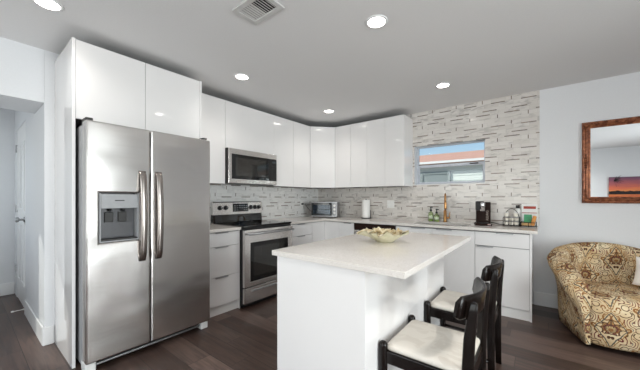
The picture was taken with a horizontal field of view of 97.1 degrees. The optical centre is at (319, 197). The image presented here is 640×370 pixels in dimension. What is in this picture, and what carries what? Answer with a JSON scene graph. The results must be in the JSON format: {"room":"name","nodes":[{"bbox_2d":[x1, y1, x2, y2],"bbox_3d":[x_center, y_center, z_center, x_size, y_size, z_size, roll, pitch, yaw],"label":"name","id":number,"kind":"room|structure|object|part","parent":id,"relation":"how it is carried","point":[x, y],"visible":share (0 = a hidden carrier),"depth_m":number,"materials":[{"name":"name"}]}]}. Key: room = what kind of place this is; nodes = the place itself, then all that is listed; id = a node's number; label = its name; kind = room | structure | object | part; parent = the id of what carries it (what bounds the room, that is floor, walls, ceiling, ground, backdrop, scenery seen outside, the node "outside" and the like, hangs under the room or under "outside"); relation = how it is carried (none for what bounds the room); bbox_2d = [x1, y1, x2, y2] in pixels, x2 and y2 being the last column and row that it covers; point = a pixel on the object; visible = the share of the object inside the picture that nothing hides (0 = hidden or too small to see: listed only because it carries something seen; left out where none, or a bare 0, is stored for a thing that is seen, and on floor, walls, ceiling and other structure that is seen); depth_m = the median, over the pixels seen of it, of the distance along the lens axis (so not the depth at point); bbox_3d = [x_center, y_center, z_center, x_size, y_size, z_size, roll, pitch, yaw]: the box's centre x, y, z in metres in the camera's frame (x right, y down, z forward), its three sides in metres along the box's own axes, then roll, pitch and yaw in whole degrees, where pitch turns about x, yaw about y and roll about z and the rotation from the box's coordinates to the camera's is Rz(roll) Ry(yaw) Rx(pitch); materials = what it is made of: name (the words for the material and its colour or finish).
{"room":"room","nodes":[
{"label":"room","id":0,"kind":"room"},
{"bbox_2d":[0,108,14,292],"bbox_3d":[-4.259,-0.002,3.272,0.100,2.455,1.215,0,0,38],"label":"wall","id":1,"kind":"structure","parent":0,"point":[7,116],"depth_m":3.58,"materials":[{"name":"paint"}]},
{"bbox_2d":[0,282,13,295],"bbox_3d":[-4.251,1.150,3.189,0.014,0.150,1.093,0,0,38],"label":"baseboard","id":2,"kind":"structure","parent":1,"relation":"attached to","point":[6,288],"depth_m":3.56,"materials":[{"name":"paint"}]},
{"bbox_2d":[15,106,41,323],"bbox_3d":[-3.115,-0.002,3.071,1.950,2.455,0.118,0,0,38],"label":"wall","id":3,"kind":"structure","parent":0,"point":[33,121],"depth_m":2.70,"materials":[{"name":"paint"}]},
{"bbox_2d":[15,121,25,306],"bbox_3d":[-3.454,0.192,3.244,0.734,2.043,0.112,0,0,38],"label":"door","id":4,"kind":"structure","parent":3,"relation":"in","point":[20,148],"depth_m":3.24,"materials":[{"name":"paint"}]},
{"bbox_3d":[-3.246,0.235,3.057,0.060,0.060,0.074,0,0,38],"label":"knob","id":5,"kind":"part","parent":4,"relation":"part of","materials":[{"name":"metal"}]},
{"bbox_2d":[24,300,43,344],"bbox_3d":[-2.704,1.150,2.663,1.040,0.150,0.014,0,0,38],"label":"baseboard","id":6,"kind":"structure","parent":3,"relation":"attached to","point":[36,325],"depth_m":2.60,"materials":[{"name":"paint"}]},
{"bbox_2d":[0,37,290,341],"bbox_3d":[-2.017,-0.002,3.092,0.490,2.455,5.800,0,0,38],"label":"wall","id":7,"kind":"structure","parent":0,"point":[27,72],"depth_m":2.36,"materials":[{"name":"paint"}]},
{"bbox_2d":[42,325,53,345],"bbox_3d":[-2.271,1.150,2.360,0.014,0.150,0.069,0,0,38],"label":"baseboard","id":8,"kind":"structure","parent":7,"relation":"attached to","point":[47,332],"depth_m":2.35,"materials":[{"name":"paint"}]},
{"bbox_2d":[75,39,199,138],"bbox_3d":[-1.710,-0.862,2.596,0.601,0.574,0.943,0,0,38],"label":"upper cabinet","id":9,"kind":"object","parent":7,"relation":"attached to","point":[111,87],"visible":0.7,"depth_m":2.32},
{"bbox_3d":[-1.631,-0.862,2.226,0.019,0.571,0.454,0,0,38],"label":"door","id":10,"kind":"part","parent":9,"relation":"part of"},
{"bbox_3d":[-1.340,-0.862,2.597,0.019,0.571,0.482,0,0,38],"label":"door","id":11,"kind":"part","parent":9,"relation":"part of","materials":[{"name":"white laminate"}]},
{"bbox_2d":[202,93,224,183],"bbox_3d":[-1.371,-0.653,3.230,0.338,0.976,0.430,0,0,38],"label":"upper cabinet","id":12,"kind":"object","parent":7,"relation":"attached to","point":[213,108],"visible":0.48,"depth_m":3.20,"materials":[{"name":"white laminate"}]},
{"bbox_2d":[225,100,273,154],"bbox_3d":[-1.002,-0.864,3.701,0.338,0.554,0.762,0,0,38],"label":"upper cabinet","id":13,"kind":"object","parent":7,"relation":"attached to","point":[246,128],"visible":0.73,"depth_m":3.56,"materials":[{"name":"white laminate"}]},
{"bbox_2d":[225,147,276,185],"bbox_3d":[-0.978,-0.380,3.685,0.395,0.410,0.759,0,0,38],"label":"microwave","id":14,"kind":"object","parent":13,"relation":"attached to","point":[242,167],"visible":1,"depth_m":3.51,"materials":[{"name":"metal"}]},
{"bbox_3d":[-0.628,-0.373,3.829,0.016,0.293,0.094,0,0,38],"label":"control panel","id":15,"kind":"part","parent":14,"relation":"part of","materials":[{"name":"black glass"}]},
{"bbox_2d":[210,184,317,223],"bbox_3d":[-0.839,0.063,4.190,0.008,0.516,2.600,0,0,38],"label":"backsplash","id":16,"kind":"structure","parent":7,"relation":"attached to","point":[277,202],"depth_m":4.33,"materials":[{"name":"tile"}]},
{"bbox_2d":[262,115,309,187],"bbox_3d":[-0.528,-0.653,4.306,0.338,0.976,0.772,0,0,38],"label":"upper cabinet","id":17,"kind":"object","parent":7,"relation":"attached to","point":[291,138],"visible":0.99,"depth_m":4.17,"materials":[{"name":"white laminate"}]},
{"bbox_3d":[-0.523,-0.653,4.054,0.019,0.975,0.380,0,0,38],"label":"door","id":18,"kind":"part","parent":17,"relation":"part of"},
{"bbox_3d":[-0.284,-0.653,4.358,0.019,0.975,0.388,0,0,38],"label":"door","id":19,"kind":"part","parent":17,"relation":"part of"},
{"bbox_2d":[306,126,334,188],"bbox_3d":[0.015,-0.653,4.773,0.614,0.978,0.628,0,0,38],"label":"upper cabinet","id":20,"kind":"object","parent":7,"relation":"attached to","point":[322,139],"visible":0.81,"depth_m":4.53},
{"bbox_2d":[0,0,639,126],"bbox_3d":[0.021,-1.290,1.462,9.070,0.120,6.350,0,0,38],"label":"ceiling","id":21,"kind":"structure","parent":0,"point":[309,58],"depth_m":2.27,"materials":[{"name":"paint"}]},
{"bbox_2d":[32,0,64,10],"bbox_3d":[-1.717,-1.225,1.783,0.156,0.007,0.156,0,0,38],"label":"recessed light","id":22,"kind":"object","parent":21,"relation":"in","point":[53,5],"visible":1,"depth_m":1.79,"materials":[{"name":"white"}]},
{"bbox_2d":[234,73,249,79],"bbox_3d":[-0.790,-1.225,2.862,0.156,0.007,0.156,0,0,38],"label":"recessed light","id":23,"kind":"object","parent":21,"relation":"in","point":[241,76],"visible":1,"depth_m":2.85,"materials":[{"name":"white"}]},
{"bbox_2d":[232,0,284,24],"bbox_3d":[-0.401,-1.223,1.830,0.292,0.011,0.198,0,0,38],"label":"ceiling vent","id":24,"kind":"object","parent":21,"relation":"in","point":[255,12],"visible":1,"depth_m":1.83,"materials":[{"name":"metal"}]},
{"bbox_2d":[324,109,333,112],"bbox_3d":[0.127,-1.225,3.998,0.156,0.007,0.156,0,0,38],"label":"recessed light","id":25,"kind":"object","parent":21,"relation":"in","point":[327,110],"visible":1,"depth_m":4.00,"materials":[{"name":"white"}]},
{"bbox_2d":[365,14,387,28],"bbox_3d":[0.394,-1.225,1.970,0.156,0.007,0.156,0,0,38],"label":"recessed light","id":26,"kind":"object","parent":21,"relation":"in","point":[374,21],"visible":1,"depth_m":1.96,"materials":[{"name":"paint"}]},
{"bbox_2d":[435,82,450,87],"bbox_3d":[1.339,-1.225,3.078,0.156,0.007,0.156,0,0,38],"label":"recessed light","id":27,"kind":"object","parent":21,"relation":"in","point":[443,84],"visible":1,"depth_m":3.07,"materials":[{"name":"white"}]},
{"bbox_2d":[0,293,639,369],"bbox_3d":[0.021,1.275,1.462,9.070,0.100,6.350,0,0,38],"label":"floor","id":28,"kind":"structure","parent":0,"point":[244,338],"depth_m":2.28,"materials":[{"name":"brown wood"}]},
{"bbox_2d":[55,37,74,368],"bbox_3d":[-2.007,0.036,2.217,0.603,2.378,0.019,0,0,38],"label":"end panel","id":29,"kind":"object","parent":28,"relation":"on","point":[65,62],"visible":1,"depth_m":2.15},
{"bbox_2d":[75,117,209,369],"bbox_3d":[-1.595,0.330,2.512,0.830,1.790,0.924,0,0,38],"label":"refrigerator","id":30,"kind":"object","parent":28,"relation":"on","point":[142,196],"visible":0.99,"depth_m":2.17,"materials":[{"name":"grey metal"}]},
{"bbox_3d":[-1.510,0.305,2.117,0.088,1.690,0.406,0,0,38],"label":"door","id":31,"kind":"part","parent":30,"relation":"part of","materials":[{"name":"silver metal"}]},
{"bbox_3d":[-1.506,0.025,2.110,0.078,0.104,0.230,0,0,38],"label":"dispenser panel","id":32,"kind":"part","parent":30,"relation":"part of","materials":[{"name":"grey plastic"}]},
{"bbox_3d":[-1.366,0.140,2.186,0.066,0.700,0.047,0,0,38],"label":"handle","id":33,"kind":"part","parent":30,"relation":"part of","materials":[{"name":"metal"}]},
{"bbox_3d":[-1.293,0.140,2.279,0.066,0.700,0.047,0,0,38],"label":"handle","id":34,"kind":"part","parent":30,"relation":"part of","materials":[{"name":"metal"}]},
{"bbox_3d":[-1.224,0.305,2.483,0.088,1.690,0.512,0,0,38],"label":"door","id":35,"kind":"part","parent":30,"relation":"part of","materials":[{"name":"silver metal"}]},
{"bbox_2d":[200,81,201,137],"bbox_3d":[-1.413,0.036,2.975,0.603,2.378,0.019,0,0,38],"label":"end panel","id":36,"kind":"object","parent":28,"relation":"on","point":[200,81],"visible":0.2,"depth_m":2.79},
{"bbox_2d":[210,230,239,317],"bbox_3d":[-1.256,0.789,3.143,0.626,0.874,0.435,0,0,38],"label":"base cabinet","id":37,"kind":"object","parent":28,"relation":"on","point":[224,246],"visible":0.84,"depth_m":2.99,"materials":[{"name":"wood"}]},
{"bbox_3d":[-1.031,0.433,2.964,0.019,0.145,0.430,0,0,38],"label":"drawer","id":38,"kind":"part","parent":37,"relation":"part of","materials":[{"name":"white wood"}]},
{"bbox_3d":[-1.031,0.664,2.964,0.019,0.310,0.430,0,0,38],"label":"drawer","id":39,"kind":"part","parent":37,"relation":"part of","materials":[{"name":"white wood"}]},
{"bbox_3d":[-1.031,0.970,2.964,0.019,0.297,0.430,0,0,38],"label":"drawer","id":40,"kind":"part","parent":37,"relation":"part of","materials":[{"name":"white wood"}]},
{"bbox_2d":[210,224,240,232],"bbox_3d":[-1.253,0.336,3.140,0.636,0.030,0.438,0,0,38],"label":"countertop","id":41,"kind":"structure","parent":37,"relation":"on","point":[214,228],"depth_m":3.05,"materials":[{"name":"stone"}]},
{"bbox_3d":[-1.125,0.789,3.315,0.599,0.873,0.002,0,0,38],"label":"panel","id":42,"kind":"part","parent":37,"relation":"part of","materials":[{"name":"white wood"}]},
{"bbox_2d":[211,201,293,307],"bbox_3d":[-0.834,0.637,3.582,0.728,1.176,0.766,0,0,38],"label":"range","id":43,"kind":"object","parent":28,"relation":"on","point":[259,237],"visible":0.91,"depth_m":3.36,"materials":[{"name":"silver metal"}]},
{"bbox_3d":[-1.094,0.131,3.786,0.063,0.164,0.764,0,0,38],"label":"control panel","id":44,"kind":"part","parent":43,"relation":"part of","materials":[{"name":"silver metal"}]},
{"bbox_2d":[213,219,291,227],"bbox_3d":[-0.842,0.320,3.588,0.597,0.020,0.766,0,0,38],"label":"cooktop","id":45,"kind":"object","parent":43,"relation":"in","point":[243,223],"depth_m":3.54,"materials":[{"name":"black glass"}]},
{"bbox_3d":[-0.648,1.195,3.436,0.080,0.036,0.726,0,0,38],"label":"toe panel","id":46,"kind":"part","parent":43,"relation":"part of","materials":[{"name":"black plastic"}]},
{"bbox_3d":[-0.606,1.088,3.403,0.033,0.170,0.758,0,0,38],"label":"drawer","id":47,"kind":"part","parent":43,"relation":"part of","materials":[{"name":"silver metal"}]},
{"bbox_3d":[-0.590,1.044,3.390,0.014,0.018,0.566,0,0,38],"label":"handle","id":48,"kind":"part","parent":43,"relation":"part of","materials":[{"name":"metal"}]},
{"bbox_3d":[-0.606,0.676,3.402,0.035,0.634,0.758,0,0,38],"label":"oven door","id":49,"kind":"part","parent":43,"relation":"part of","materials":[{"name":"silver metal"}]},
{"bbox_3d":[-0.571,0.403,3.375,0.058,0.026,0.706,0,0,38],"label":"handle","id":50,"kind":"part","parent":43,"relation":"part of","materials":[{"name":"metal"}]},
{"bbox_2d":[291,222,311,245],"bbox_3d":[-0.495,0.789,4.113,0.626,0.874,0.474,0,0,38],"label":"base cabinet","id":51,"kind":"object","parent":28,"relation":"on","point":[302,232],"visible":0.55,"depth_m":3.93,"materials":[{"name":"laminate"}]},
{"bbox_3d":[-0.269,0.442,3.935,0.019,0.163,0.473,0,0,38],"label":"drawer","id":52,"kind":"part","parent":51,"relation":"part of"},
{"bbox_3d":[-0.269,0.673,3.935,0.019,0.292,0.473,0,0,38],"label":"drawer","id":53,"kind":"part","parent":51,"relation":"part of","materials":[{"name":"white wood"}]},
{"bbox_2d":[311,221,354,241],"bbox_3d":[0.135,0.789,4.500,1.140,0.874,0.910,0,0,38],"label":"base cabinet","id":54,"kind":"object","parent":28,"relation":"on","point":[321,230],"visible":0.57,"depth_m":4.21,"materials":[{"name":"laminate"}]},
{"bbox_3d":[-0.029,0.740,4.241,0.019,0.758,0.298,0,0,38],"label":"blank panel","id":55,"kind":"part","parent":54,"relation":"part of","materials":[{"name":"white wood"}]},
{"bbox_3d":[0.188,0.740,4.272,0.283,0.758,0.019,0,0,38],"label":"door","id":56,"kind":"part","parent":54,"relation":"part of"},
{"bbox_3d":[0.397,0.740,4.109,0.241,0.758,0.019,0,0,38],"label":"door","id":57,"kind":"part","parent":54,"relation":"part of","materials":[{"name":"white wood"}]},
{"bbox_2d":[265,216,537,233],"bbox_3d":[0.802,0.336,3.673,3.212,0.030,1.388,0,0,38],"label":"countertop","id":58,"kind":"structure","parent":54,"relation":"on","point":[305,219],"depth_m":3.69,"materials":[{"name":"stone"}]},
{"bbox_2d":[311,202,338,217],"bbox_3d":[0.086,0.194,4.720,0.430,0.255,0.297,0,0,13],"label":"toaster oven","id":59,"kind":"object","parent":58,"relation":"on","point":[318,209],"visible":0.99,"depth_m":4.64,"materials":[{"name":"silver metal"}]},
{"bbox_3d":[0.025,0.185,4.624,0.339,0.213,0.011,0,0,13],"label":"door","id":60,"kind":"part","parent":59,"relation":"part of","materials":[{"name":"black glass"}]},
{"bbox_3d":[0.087,0.181,4.869,0.334,0.189,0.006,0,0,13],"label":"plate","id":61,"kind":"part","parent":59,"relation":"part of","materials":[{"name":"glass"}]},
{"bbox_3d":[0.233,0.185,4.580,0.074,0.213,0.003,0,0,13],"label":"control panel","id":62,"kind":"part","parent":59,"relation":"part of","materials":[{"name":"grey plastic"}]},
{"bbox_2d":[428,207,432,221],"bbox_3d":[1.520,0.220,3.876,0.066,0.202,0.066,0,0,38],"label":"soap bottle","id":63,"kind":"object","parent":58,"relation":"on","point":[430,217],"visible":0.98,"depth_m":3.86,"materials":[{"name":"glass"}]},
{"bbox_2d":[434,209,438,221],"bbox_3d":[1.574,0.234,3.814,0.068,0.174,0.068,0,0,38],"label":"soap bottle","id":64,"kind":"object","parent":58,"relation":"on","point":[436,218],"visible":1,"depth_m":3.79,"materials":[{"name":"glass"}]},
{"bbox_2d":[443,193,449,221],"bbox_3d":[1.646,0.130,3.712,0.095,0.383,0.189,0,0,38],"label":"faucet","id":65,"kind":"object","parent":58,"relation":"on","point":[445,217],"visible":1,"depth_m":3.75,"materials":[{"name":"gold metal"}]},
{"bbox_2d":[474,201,491,225],"bbox_3d":[1.928,0.180,3.342,0.164,0.283,0.238,0,0,24],"label":"coffee maker","id":66,"kind":"object","parent":58,"relation":"on","point":[483,209],"visible":1,"depth_m":3.32,"materials":[{"name":"black plastic"}]},
{"bbox_3d":[1.877,0.101,3.263,0.052,0.101,0.052,0,0,24],"label":"handle","id":67,"kind":"part","parent":66,"relation":"part of","materials":[{"name":"silver metal"}]},
{"bbox_2d":[503,209,519,226],"bbox_3d":[2.197,0.222,3.240,0.156,0.198,0.170,0,0,38],"label":"wire basket","id":68,"kind":"object","parent":58,"relation":"on","point":[504,217],"visible":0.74,"depth_m":3.20,"materials":[{"name":"metal"}]},
{"bbox_3d":[2.197,0.270,3.240,0.156,0.103,0.170,0,0,38],"label":"wire frame","id":69,"kind":"part","parent":68,"relation":"part of","materials":[{"name":"metal"}]},
{"bbox_2d":[515,205,520,225],"bbox_3d":[2.312,0.203,3.306,0.060,0.236,0.060,0,0,38],"label":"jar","id":70,"kind":"object","parent":58,"relation":"on","point":[517,209],"visible":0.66,"depth_m":3.28,"materials":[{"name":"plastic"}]},
{"bbox_2d":[520,221,536,227],"bbox_3d":[2.336,0.295,3.163,0.143,0.053,0.180,0,0,38],"label":"wire tray","id":71,"kind":"object","parent":58,"relation":"on","point":[521,222],"visible":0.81,"depth_m":3.10,"materials":[{"name":"metal"}]},
{"bbox_2d":[524,214,531,225],"bbox_3d":[2.323,0.246,3.157,0.070,0.119,0.060,0,0,38],"label":"box","id":72,"kind":"object","parent":71,"relation":"in","point":[527,218],"visible":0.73,"depth_m":3.13,"materials":[{"name":"green cardboard"}]},
{"bbox_2d":[531,216,536,225],"bbox_3d":[2.334,0.251,3.086,0.054,0.111,0.030,0,0,38],"label":"snack packet","id":73,"kind":"object","parent":71,"relation":"in","point":[533,221],"visible":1,"depth_m":3.08,"materials":[{"name":"orange plastic"}]},
{"bbox_2d":[522,204,537,225],"bbox_3d":[2.409,0.196,3.250,0.149,0.250,0.016,0,0,38],"label":"sign board","id":74,"kind":"object","parent":58,"relation":"on","point":[531,209],"visible":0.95,"depth_m":3.24,"materials":[{"name":"white paper"}]},
{"bbox_2d":[524,206,535,208],"bbox_3d":[2.407,0.111,3.243,0.115,0.030,0.001,0,0,38],"label":"picture","id":75,"kind":"object","parent":74,"relation":"attached to","point":[525,207],"depth_m":3.24},
{"bbox_3d":[0.729,0.166,4.458,0.162,0.310,0.156,0,0,38],"label":"paper towel holder","id":76,"kind":"object","parent":58,"relation":"on","visible":0},
{"bbox_2d":[362,200,369,217],"bbox_3d":[0.727,0.170,4.460,0.126,0.277,0.126,0,0,38],"label":"paper towel roll","id":77,"kind":"object","parent":76,"relation":"on","point":[365,203],"visible":0.99,"depth_m":4.41,"materials":[{"name":"white paper"}]},
{"bbox_2d":[277,256,443,369],"bbox_3d":[0.409,0.789,2.101,0.611,0.874,1.399,0,0,38],"label":"kitchen island","id":78,"kind":"object","parent":28,"relation":"on","point":[329,317],"visible":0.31,"depth_m":1.55,"materials":[{"name":"white wood"}]},
{"bbox_3d":[-0.017,0.789,1.559,0.611,0.874,0.020,0,0,38],"label":"panel","id":79,"kind":"part","parent":78,"relation":"part of","materials":[{"name":"white wood"}]},
{"bbox_2d":[272,232,470,278],"bbox_3d":[0.478,0.336,2.043,0.842,0.030,1.438,0,0,38],"label":"island countertop","id":80,"kind":"structure","parent":78,"relation":"on","point":[410,253],"depth_m":1.66,"materials":[{"name":"stone"}]},
{"bbox_2d":[357,227,408,242],"bbox_3d":[0.478,0.272,2.074,0.342,0.098,0.334,0,0,38],"label":"bowl","id":81,"kind":"object","parent":80,"relation":"on","point":[382,235],"visible":1,"depth_m":2.01,"materials":[{"name":"beige ceramic"}]},
{"bbox_3d":[0.358,0.789,1.558,0.018,0.874,0.441,0,0,38],"label":"panel","id":82,"kind":"part","parent":78,"relation":"part of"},
{"bbox_3d":[0.637,0.789,1.913,0.018,0.874,0.459,0,0,38],"label":"panel","id":83,"kind":"part","parent":78,"relation":"part of","materials":[{"name":"white wood"}]},
{"bbox_3d":[0.920,0.789,2.274,0.018,0.874,0.456,0,0,38],"label":"panel","id":84,"kind":"part","parent":78,"relation":"part of","materials":[{"name":"white wood"}]},
{"bbox_3d":[0.835,0.789,2.644,0.611,0.874,0.020,0,0,38],"label":"panel","id":85,"kind":"part","parent":78,"relation":"part of","materials":[{"name":"white wood"}]},
{"bbox_2d":[354,223,395,233],"bbox_3d":[0.912,0.789,4.065,0.616,0.873,0.614,0,0,38],"label":"dishwasher","id":86,"kind":"object","parent":28,"relation":"on","point":[357,226],"visible":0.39,"depth_m":3.87,"materials":[{"name":"metal"}]},
{"bbox_3d":[0.733,0.402,3.836,0.614,0.090,0.034,0,0,38],"label":"control panel","id":87,"kind":"part","parent":86,"relation":"part of","materials":[{"name":"black plastic"}]},
{"bbox_2d":[379,277,489,369],"bbox_3d":[0.619,0.830,1.502,0.460,0.790,0.454,0,0,38],"label":"dining chair","id":88,"kind":"object","parent":28,"relation":"on","point":[420,345],"visible":1,"depth_m":1.42,"materials":[{"name":"black wood"}]},
{"bbox_3d":[0.329,0.983,1.468,0.045,0.485,0.044,0,0,38],"label":"leg","id":89,"kind":"part","parent":88,"relation":"part of","materials":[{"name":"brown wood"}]},
{"bbox_3d":[0.582,0.983,1.791,0.045,0.485,0.044,0,0,38],"label":"leg","id":90,"kind":"part","parent":88,"relation":"part of","materials":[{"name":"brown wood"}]},
{"bbox_3d":[0.610,0.768,1.508,0.382,0.040,0.402,0,0,38],"label":"seat","id":91,"kind":"part","parent":88,"relation":"part of","materials":[{"name":"white fabric"}]},
{"bbox_3d":[0.608,0.819,1.509,0.410,0.062,0.420,0,0,38],"label":"seat frame","id":92,"kind":"part","parent":88,"relation":"part of","materials":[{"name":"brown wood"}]},
{"bbox_3d":[0.657,0.839,1.240,0.066,0.772,0.029,0,0,38],"label":"leg","id":93,"kind":"part","parent":88,"relation":"part of","materials":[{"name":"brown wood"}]},
{"bbox_3d":[0.761,0.488,1.390,0.098,0.105,0.453,0,0,38],"label":"backrest","id":94,"kind":"part","parent":88,"relation":"part of","materials":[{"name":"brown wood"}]},
{"bbox_3d":[0.881,0.839,1.527,0.066,0.772,0.029,0,0,38],"label":"leg","id":95,"kind":"part","parent":88,"relation":"part of","materials":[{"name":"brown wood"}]},
{"bbox_2d":[396,225,474,293],"bbox_3d":[1.516,0.789,3.597,0.905,0.874,0.626,0,0,38],"label":"base cabinet","id":96,"kind":"object","parent":28,"relation":"on","point":[459,264],"visible":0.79,"depth_m":3.18,"materials":[{"name":"wood"}]},
{"bbox_3d":[1.160,0.742,3.510,0.451,0.754,0.019,0,0,38],"label":"door","id":97,"kind":"part","parent":96,"relation":"part of","materials":[{"name":"white wood"}]},
{"bbox_3d":[1.517,0.742,3.230,0.450,0.754,0.019,0,0,38],"label":"door","id":98,"kind":"part","parent":96,"relation":"part of","materials":[{"name":"white wood"}]},
{"bbox_2d":[424,256,503,369],"bbox_3d":[1.066,0.830,2.072,0.460,0.790,0.454,0,0,38],"label":"dining chair","id":99,"kind":"object","parent":28,"relation":"on","point":[441,307],"visible":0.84,"depth_m":1.99,"materials":[{"name":"black wood"}]},
{"bbox_3d":[0.776,0.983,2.039,0.045,0.485,0.044,0,0,38],"label":"leg","id":100,"kind":"part","parent":99,"relation":"part of","materials":[{"name":"brown wood"}]},
{"bbox_3d":[1.029,0.983,2.361,0.045,0.485,0.044,0,0,38],"label":"leg","id":101,"kind":"part","parent":99,"relation":"part of","materials":[{"name":"brown wood"}]},
{"bbox_3d":[1.058,0.768,2.079,0.382,0.040,0.402,0,0,38],"label":"seat","id":102,"kind":"part","parent":99,"relation":"part of","materials":[{"name":"white fabric"}]},
{"bbox_3d":[1.056,0.819,2.080,0.410,0.062,0.420,0,0,38],"label":"seat frame","id":103,"kind":"part","parent":99,"relation":"part of","materials":[{"name":"brown wood"}]},
{"bbox_3d":[1.208,0.488,1.960,0.098,0.105,0.453,0,0,38],"label":"backrest","id":104,"kind":"part","parent":99,"relation":"part of","materials":[{"name":"brown wood"}]},
{"bbox_3d":[1.104,0.839,1.811,0.066,0.772,0.029,0,0,38],"label":"leg","id":105,"kind":"part","parent":99,"relation":"part of","materials":[{"name":"brown wood"}]},
{"bbox_3d":[1.329,0.839,2.097,0.066,0.772,0.029,0,0,38],"label":"leg","id":106,"kind":"part","parent":99,"relation":"part of","materials":[{"name":"brown wood"}]},
{"bbox_2d":[475,230,532,322],"bbox_3d":[2.070,0.789,3.162,0.497,0.874,0.626,0,0,38],"label":"base cabinet","id":107,"kind":"object","parent":28,"relation":"on","point":[516,249],"visible":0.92,"depth_m":2.88,"materials":[{"name":"wood"}]},
{"bbox_3d":[1.884,0.437,2.942,0.476,0.144,0.019,0,0,38],"label":"drawer","id":108,"kind":"part","parent":107,"relation":"part of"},
{"bbox_3d":[1.884,0.817,2.942,0.476,0.604,0.019,0,0,38],"label":"drawer","id":109,"kind":"part","parent":107,"relation":"part of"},
{"bbox_3d":[2.263,0.789,3.021,0.018,0.874,0.610,0,0,38],"label":"panel","id":110,"kind":"part","parent":107,"relation":"part of","materials":[{"name":"white wood"}]},
{"bbox_2d":[547,242,639,352],"bbox_3d":[2.659,0.834,2.495,0.986,0.782,0.884,0,0,21],"label":"armchair","id":111,"kind":"object","parent":28,"relation":"on","point":[599,302],"visible":0.99,"depth_m":2.44,"materials":[{"name":"beige fabric"}]},
{"bbox_3d":[2.637,0.985,2.438,0.730,0.390,0.761,0,0,21],"label":"seat","id":112,"kind":"part","parent":111,"relation":"part of","materials":[{"name":"beige fabric"}]},
{"bbox_2d":[632,257,639,285],"bbox_3d":[2.905,0.660,2.409,0.135,0.271,0.332,0,0,-42],"label":"throw pillow","id":113,"kind":"object","parent":111,"relation":"on","point":[636,281],"visible":1,"depth_m":2.49,"materials":[{"name":"white fabric"}]},
{"bbox_2d":[415,72,639,303],"bbox_3d":[2.594,-0.002,3.244,6.820,2.455,0.130,0,0,38],"label":"wall","id":114,"kind":"structure","parent":0,"point":[564,219],"depth_m":3.05,"materials":[{"name":"paint"}]},
{"bbox_2d":[335,121,369,187],"bbox_3d":[0.575,-0.653,4.519,0.576,0.976,0.338,0,0,38],"label":"upper cabinet","id":115,"kind":"object","parent":114,"relation":"attached to","point":[350,140],"visible":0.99,"depth_m":4.37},
{"bbox_3d":[0.364,-0.653,4.481,0.291,0.975,0.019,0,0,38],"label":"door","id":116,"kind":"part","parent":115,"relation":"part of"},
{"bbox_3d":[0.592,-0.653,4.303,0.281,0.975,0.019,0,0,38],"label":"door","id":117,"kind":"part","parent":115,"relation":"part of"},
{"bbox_2d":[367,114,412,186],"bbox_3d":[1.027,-0.653,4.164,0.569,0.978,0.338,0,0,38],"label":"upper cabinet","id":118,"kind":"object","parent":114,"relation":"attached to","point":[389,139],"visible":1,"depth_m":4.01,"materials":[{"name":"white laminate"}]},
{"bbox_3d":[0.818,-0.653,4.125,0.287,0.975,0.019,0,0,38],"label":"door","id":119,"kind":"part","parent":118,"relation":"part of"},
{"bbox_3d":[1.042,-0.653,3.950,0.277,0.975,0.019,0,0,38],"label":"door","id":120,"kind":"part","parent":118,"relation":"part of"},
{"bbox_3d":[1.250,-0.653,4.002,0.018,0.978,0.317,0,0,38],"label":"panel","id":121,"kind":"part","parent":118,"relation":"part of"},
{"bbox_2d":[318,90,539,225],"bbox_3d":[1.234,-0.454,4.222,3.232,1.550,0.008,0,0,38],"label":"backsplash","id":122,"kind":"structure","parent":114,"relation":"attached to","point":[509,126],"depth_m":3.61,"materials":[{"name":"tile"}]},
{"bbox_2d":[387,200,393,207],"bbox_3d":[1.083,0.095,4.330,0.116,0.116,0.008,0,0,38],"label":"wall outlet","id":123,"kind":"object","parent":122,"relation":"attached to","point":[390,203],"visible":1,"depth_m":4.33,"materials":[{"name":"white plastic"}]},
{"bbox_2d":[415,182,484,184],"bbox_3d":[1.752,-0.189,3.867,0.893,0.012,0.096,0,0,38],"label":"sill","id":124,"kind":"structure","parent":114,"relation":"attached to","point":[483,182],"depth_m":3.80,"materials":[{"name":"paint"}]},
{"bbox_2d":[417,140,484,183],"bbox_3d":[1.795,-0.463,3.922,0.895,0.560,0.044,0,0,38],"label":"window","id":125,"kind":"structure","parent":114,"relation":"in","point":[479,162],"depth_m":3.90,"materials":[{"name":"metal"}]},
{"bbox_3d":[1.799,-0.461,3.922,0.845,0.028,0.032,0,0,38],"label":"meeting rail","id":126,"kind":"part","parent":125,"relation":"part of","materials":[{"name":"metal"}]},
{"bbox_3d":[1.794,-0.327,3.916,0.844,0.239,0.016,0,0,38],"label":"sash","id":127,"kind":"part","parent":125,"relation":"part of","materials":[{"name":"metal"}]},
{"bbox_2d":[534,291,557,308],"bbox_3d":[3.808,1.150,2.199,3.419,0.150,0.014,0,0,38],"label":"baseboard","id":128,"kind":"structure","parent":114,"relation":"attached to","point":[542,299],"depth_m":3.18,"materials":[{"name":"paint"}]},
{"bbox_2d":[582,116,639,203],"bbox_3d":[3.242,-0.369,2.622,1.193,0.848,0.046,0,0,38],"label":"mirror","id":129,"kind":"object","parent":114,"relation":"attached to","point":[610,148],"visible":1,"depth_m":2.86,"materials":[{"name":"wood"}]},
{"label":"outside","id":130,"kind":"structure","parent":0,"visible":0},
{"bbox_3d":[-0.035,1.475,5.223,80.000,0.200,80.000,0,0,38],"label":"ground","id":131,"kind":"structure","parent":130,"visible":0},
{"bbox_2d":[419,150,483,181],"bbox_3d":[5.142,-0.100,9.392,15.800,2.950,5.550,0,0,38],"label":"neighbor house","id":132,"kind":"structure","parent":131,"relation":"on","point":[468,172],"depth_m":7.59,"materials":[{"name":"white paint"}]},
{"bbox_3d":[3.166,-0.195,7.771,0.650,0.900,0.020,0,0,38],"label":"pane","id":133,"kind":"part","parent":132,"relation":"part of","materials":[{"name":"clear glass"}]}
]}

